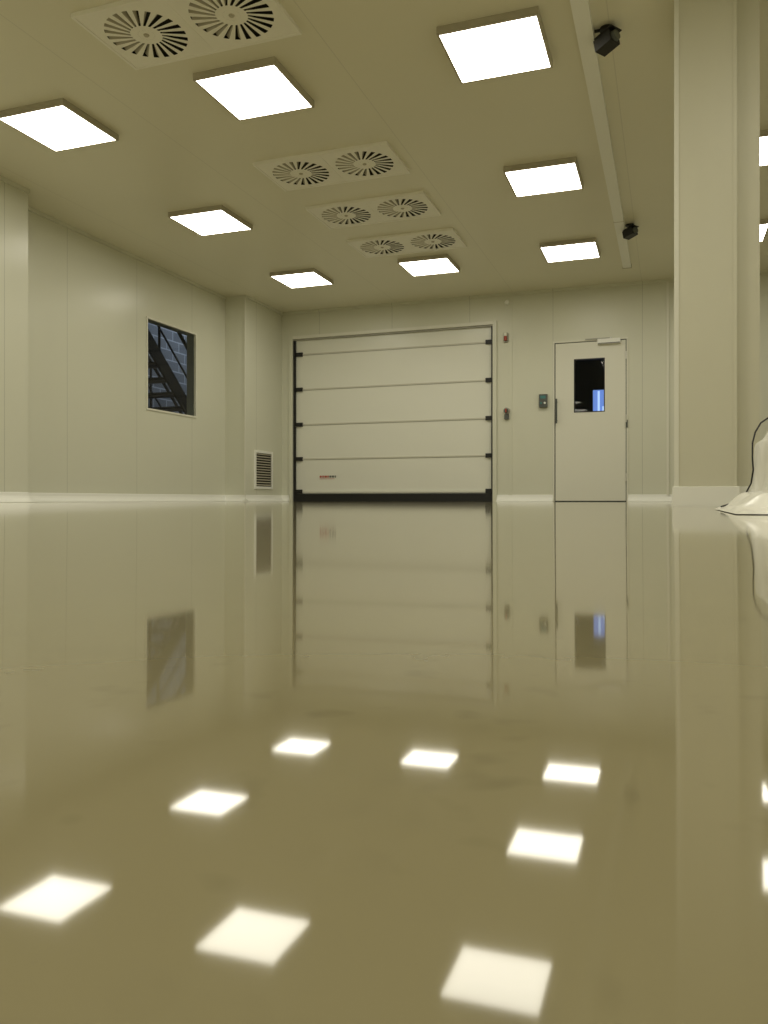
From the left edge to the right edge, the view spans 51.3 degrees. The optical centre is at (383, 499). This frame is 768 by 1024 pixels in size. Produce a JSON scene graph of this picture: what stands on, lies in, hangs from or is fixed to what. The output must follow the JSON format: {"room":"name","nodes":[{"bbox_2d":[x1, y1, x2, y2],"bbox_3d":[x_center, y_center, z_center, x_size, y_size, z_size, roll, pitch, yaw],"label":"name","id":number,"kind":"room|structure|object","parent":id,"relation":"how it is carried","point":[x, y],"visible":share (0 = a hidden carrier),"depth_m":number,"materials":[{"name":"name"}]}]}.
{"room":"clean room","nodes":[
{"label":"clean room","id":0,"kind":"room"},
{"bbox_2d":[0,181,281,494],"bbox_3d":[-4.442,-1.376,4.740,0.450,2.948,15.950,0,0,20],"label":"wall","id":1,"kind":"structure","parent":0,"point":[74,307],"depth_m":8.96,"materials":[{"name":"white paint"}]},
{"bbox_2d":[0,492,282,502],"bbox_3d":[-4.343,0.013,4.705,0.400,0.170,15.950,0,0,20],"label":"baseboard","id":2,"kind":"structure","parent":1,"relation":"attached to","point":[5,497],"depth_m":9.14,"materials":[{"name":"white plastic"}]},
{"bbox_2d":[0,175,282,314],"bbox_3d":[-4.369,-2.833,4.715,0.345,0.035,15.950,0,0,20],"label":"trim","id":3,"kind":"structure","parent":1,"relation":"attached to","point":[3,179],"depth_m":8.95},
{"bbox_2d":[146,316,196,417],"bbox_3d":[-2.659,-1.635,10.040,0.032,1.114,1.074,0,0,20],"label":"window","id":4,"kind":"structure","parent":1,"relation":"in","point":[147,317],"depth_m":9.95,"materials":[{"name":"white paint"}]},
{"bbox_2d":[244,297,245,494],"bbox_3d":[-1.931,-1.441,11.117,0.020,2.748,0.012,0,0,20],"label":"trim","id":5,"kind":"structure","parent":1,"relation":"attached to","point":[244,297],"depth_m":11.11,"materials":[{"name":"white paint"}]},
{"bbox_2d":[254,450,272,488],"bbox_3d":[-1.745,-0.435,11.609,0.020,0.550,0.540,0,0,20],"label":"air vent","id":6,"kind":"object","parent":1,"relation":"in","point":[263,460],"visible":1,"depth_m":11.61,"materials":[{"name":"white plastic"}]},
{"bbox_2d":[0,501,767,1023],"bbox_3d":[-0.351,0.031,3.336,9.100,0.018,16.050,0,0,20],"label":"floor","id":7,"kind":"structure","parent":0,"point":[278,762],"depth_m":0.10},
{"bbox_2d":[717,417,767,513],"bbox_3d":[1.548,-0.143,2.527,0.880,0.363,1.100,0,0,20],"label":"wrapped bundle","id":8,"kind":"object","parent":7,"relation":"on","point":[755,501],"visible":1,"depth_m":2.73,"materials":[{"name":"white plastic"}]},
{"bbox_2d":[0,0,767,311],"bbox_3d":[-0.351,-2.900,3.336,9.200,0.100,16.150,0,0,20],"label":"ceiling","id":9,"kind":"structure","parent":0,"point":[373,71],"depth_m":6.41,"materials":[{"name":"beige paint"}]},
{"bbox_2d":[0,98,118,151],"bbox_3d":[-2.460,-2.826,6.057,0.610,0.048,0.610,0,0,20],"label":"led panel","id":10,"kind":"object","parent":9,"relation":"attached to","point":[58,125],"depth_m":5.99,"materials":[{"name":"white plastic"}]},
{"bbox_2d":[70,0,301,69],"bbox_3d":[-1.167,-2.836,4.768,1.200,0.028,0.610,0,0,20],"label":"ceiling vent","id":11,"kind":"object","parent":9,"relation":"in","point":[143,33],"visible":1,"depth_m":4.78,"materials":[{"name":"white metal"}]},
{"bbox_2d":[168,205,252,235],"bbox_3d":[-1.751,-2.826,8.108,0.610,0.048,0.610,0,0,20],"label":"led panel","id":12,"kind":"object","parent":9,"relation":"attached to","point":[218,219],"depth_m":8.03,"materials":[{"name":"white plastic"}]},
{"bbox_2d":[193,56,313,120],"bbox_3d":[-0.886,-2.826,5.528,0.610,0.048,0.610,0,0,20],"label":"led panel","id":13,"kind":"object","parent":9,"relation":"attached to","point":[264,87],"depth_m":5.47,"materials":[{"name":"white plastic"}]},
{"bbox_2d":[270,268,333,288],"bbox_3d":[-1.043,-2.826,10.212,0.610,0.048,0.610,0,0,20],"label":"led panel","id":14,"kind":"object","parent":9,"relation":"attached to","point":[310,277],"depth_m":10.13,"materials":[{"name":"white plastic"}]},
{"bbox_2d":[252,141,409,190],"bbox_3d":[-0.442,-2.836,6.835,1.200,0.028,0.610,0,0,20],"label":"ceiling vent","id":15,"kind":"object","parent":9,"relation":"in","point":[378,159],"visible":1,"depth_m":6.80,"materials":[{"name":"white metal"}]},
{"bbox_2d":[305,191,440,228],"bbox_3d":[-0.098,-2.836,7.859,1.200,0.028,0.610,0,0,20],"label":"ceiling vent","id":16,"kind":"object","parent":9,"relation":"in","point":[415,205],"visible":1,"depth_m":7.82,"materials":[{"name":"white metal"}]},
{"bbox_2d":[347,228,466,257],"bbox_3d":[0.257,-2.836,8.857,1.200,0.028,0.610,0,0,20],"label":"ceiling vent","id":17,"kind":"object","parent":9,"relation":"in","point":[447,238],"visible":1,"depth_m":8.82,"materials":[{"name":"white metal"}]},
{"bbox_2d":[397,254,459,276],"bbox_3d":[0.549,-2.826,9.645,0.610,0.048,0.610,0,0,20],"label":"led panel","id":18,"kind":"object","parent":9,"relation":"attached to","point":[442,263],"depth_m":9.57,"materials":[{"name":"white plastic"}]},
{"bbox_2d":[436,6,552,83],"bbox_3d":[0.705,-2.826,5.004,0.610,0.048,0.610,0,0,20],"label":"led panel","id":19,"kind":"object","parent":9,"relation":"attached to","point":[513,42],"depth_m":4.94,"materials":[{"name":"white plastic"}]},
{"bbox_2d":[503,157,583,197],"bbox_3d":[1.409,-2.826,7.024,0.610,0.048,0.610,0,0,20],"label":"led panel","id":20,"kind":"object","parent":9,"relation":"attached to","point":[563,174],"depth_m":6.96,"materials":[{"name":"white plastic"}]},
{"bbox_2d":[539,237,600,262],"bbox_3d":[2.115,-2.826,9.066,0.610,0.048,0.610,0,0,20],"label":"led panel","id":21,"kind":"object","parent":9,"relation":"attached to","point":[586,248],"depth_m":8.99,"materials":[{"name":"white plastic"}]},
{"bbox_2d":[570,0,631,268],"bbox_3d":[0.490,-2.825,2.798,0.105,0.050,14.600,0,0,20],"label":"cable tray","id":22,"kind":"object","parent":9,"relation":"attached to","point":[581,11],"visible":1,"depth_m":5.76,"materials":[{"name":"white plastic"}]},
{"bbox_2d":[593,24,621,56],"bbox_3d":[1.347,-2.780,4.823,0.167,0.139,0.156,0,0,20],"label":"ceiling camera","id":23,"kind":"object","parent":22,"relation":"attached to","point":[608,38],"depth_m":4.80,"materials":[{"name":"black plastic"}]},
{"bbox_2d":[622,223,638,239],"bbox_3d":[2.548,-2.780,8.270,0.167,0.139,0.156,0,0,20],"label":"ceiling camera","id":24,"kind":"object","parent":22,"relation":"attached to","point":[631,231],"depth_m":8.24,"materials":[{"name":"black plastic"}]},
{"bbox_2d":[760,129,767,166],"bbox_3d":[3.001,-2.826,6.457,0.610,0.048,0.610,0,0,20],"label":"led panel","id":25,"kind":"object","parent":9,"relation":"attached to","point":[763,133],"depth_m":6.37,"materials":[{"name":"white plastic"}]},
{"bbox_2d":[760,219,767,241],"bbox_3d":[3.726,-2.826,8.492,0.610,0.048,0.610,0,0,20],"label":"led panel","id":26,"kind":"object","parent":9,"relation":"attached to","point":[764,222],"depth_m":8.26,"materials":[{"name":"white plastic"}]},
{"bbox_2d":[282,273,767,494],"bbox_3d":[2.326,-1.376,10.849,9.200,2.948,0.100,0,0,20],"label":"wall","id":27,"kind":"structure","parent":0,"point":[647,303],"depth_m":10.83,"materials":[{"name":"white paint"}]},
{"bbox_2d":[289,321,496,501],"bbox_3d":[0.076,-1.214,11.621,3.173,2.523,0.105,0,0,20],"label":"shutter door","id":28,"kind":"structure","parent":27,"relation":"in","point":[408,415],"depth_m":11.62,"materials":[{"name":"white metal"}]},
{"bbox_2d":[282,494,671,501],"bbox_3d":[2.460,0.013,10.705,8.550,0.170,0.080,0,0,20],"label":"baseboard","id":29,"kind":"structure","parent":27,"relation":"attached to","point":[633,497],"depth_m":10.81,"materials":[{"name":"white plastic"}]},
{"bbox_2d":[503,333,507,342],"bbox_3d":[1.670,-2.235,10.993,0.060,0.130,0.069,0,0,20],"label":"beacon","id":30,"kind":"object","parent":27,"relation":"attached to","point":[505,335],"visible":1,"depth_m":10.98,"materials":[{"name":"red plastic"}]},
{"bbox_2d":[503,408,509,418],"bbox_3d":[1.679,-1.190,10.978,0.089,0.160,0.090,0,0,20],"label":"switch","id":31,"kind":"object","parent":27,"relation":"attached to","point":[506,411],"visible":1,"depth_m":10.97,"materials":[{"name":"beige plastic"}]},
{"bbox_2d":[509,295,511,494],"bbox_3d":[1.738,-1.441,11.002,0.050,2.748,0.006,0,0,20],"label":"trim","id":32,"kind":"structure","parent":27,"relation":"attached to","point":[510,296],"depth_m":11.00,"materials":[{"name":"white metal"}]},
{"bbox_2d":[283,270,767,314],"bbox_3d":[2.481,-2.833,10.727,8.525,0.035,0.025,0,0,20],"label":"trim","id":33,"kind":"structure","parent":27,"relation":"attached to","point":[761,271],"depth_m":11.07,"materials":[{"name":"white metal"}]},
{"bbox_2d":[539,394,547,407],"bbox_3d":[2.154,-1.343,10.824,0.110,0.175,0.062,0,0,20],"label":"box","id":34,"kind":"object","parent":27,"relation":"attached to","point":[543,398],"visible":1,"depth_m":10.81,"materials":[{"name":"grey plastic"}]},
{"bbox_2d":[553,337,627,501],"bbox_3d":[2.747,-1.054,10.661,0.971,2.183,0.151,0,0,20],"label":"door","id":35,"kind":"structure","parent":27,"relation":"in","point":[590,448],"depth_m":10.64,"materials":[{"name":"white paint"}]},
{"bbox_2d":[667,281,668,494],"bbox_3d":[3.657,-1.441,10.311,0.030,2.748,0.020,0,0,20],"label":"trim","id":36,"kind":"structure","parent":27,"relation":"attached to","point":[667,281],"depth_m":10.30,"materials":[{"name":"white paint"}]},
{"bbox_2d":[575,359,603,411],"bbox_3d":[3.773,-1.532,13.571,6.000,3.300,0.100,0,0,20],"label":"wall","id":37,"kind":"structure","parent":0,"point":[589,374],"depth_m":13.63,"materials":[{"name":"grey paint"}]},
{"bbox_2d":[591,388,603,410],"bbox_3d":[3.692,-1.372,13.520,0.371,1.040,0.049,0,0,20],"label":"window","id":38,"kind":"structure","parent":37,"relation":"in","point":[597,394],"depth_m":13.54,"materials":[{"name":"blue glass"}]},
{"bbox_2d":[674,0,759,486],"bbox_3d":[1.879,-1.376,4.556,0.429,2.948,0.655,0,0,20],"label":"pillar","id":39,"kind":"structure","parent":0,"point":[717,42],"depth_m":4.28,"materials":[{"name":"beige paint"}]},
{"bbox_2d":[672,486,750,505],"bbox_3d":[1.879,0.013,4.556,0.447,0.170,0.675,0,0,20],"label":"baseboard","id":40,"kind":"structure","parent":39,"relation":"attached to","point":[703,495],"depth_m":4.26,"materials":[{"name":"white plastic"}]},
{"label":"outside","id":41,"kind":"structure","parent":0,"visible":0},
{"bbox_3d":[-3.350,0.118,12.871,2.850,0.100,12.000,0,0,20],"label":"floor","id":42,"kind":"structure","parent":41,"visible":0},
{"bbox_2d":[148,326,186,414],"bbox_3d":[-3.866,-1.972,11.795,0.856,4.261,5.626,0,0,20],"label":"staircase","id":43,"kind":"structure","parent":42,"relation":"on","point":[154,350],"depth_m":12.37,"materials":[{"name":"grey metal"}]},
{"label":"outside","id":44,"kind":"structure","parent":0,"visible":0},
{"bbox_2d":[148,323,186,413],"bbox_3d":[-4.787,-2.432,13.382,0.200,5.100,12.000,0,0,20],"label":"wall","id":45,"kind":"structure","parent":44,"point":[174,340],"depth_m":15.16,"materials":[{"name":"grey brick"}]}
]}

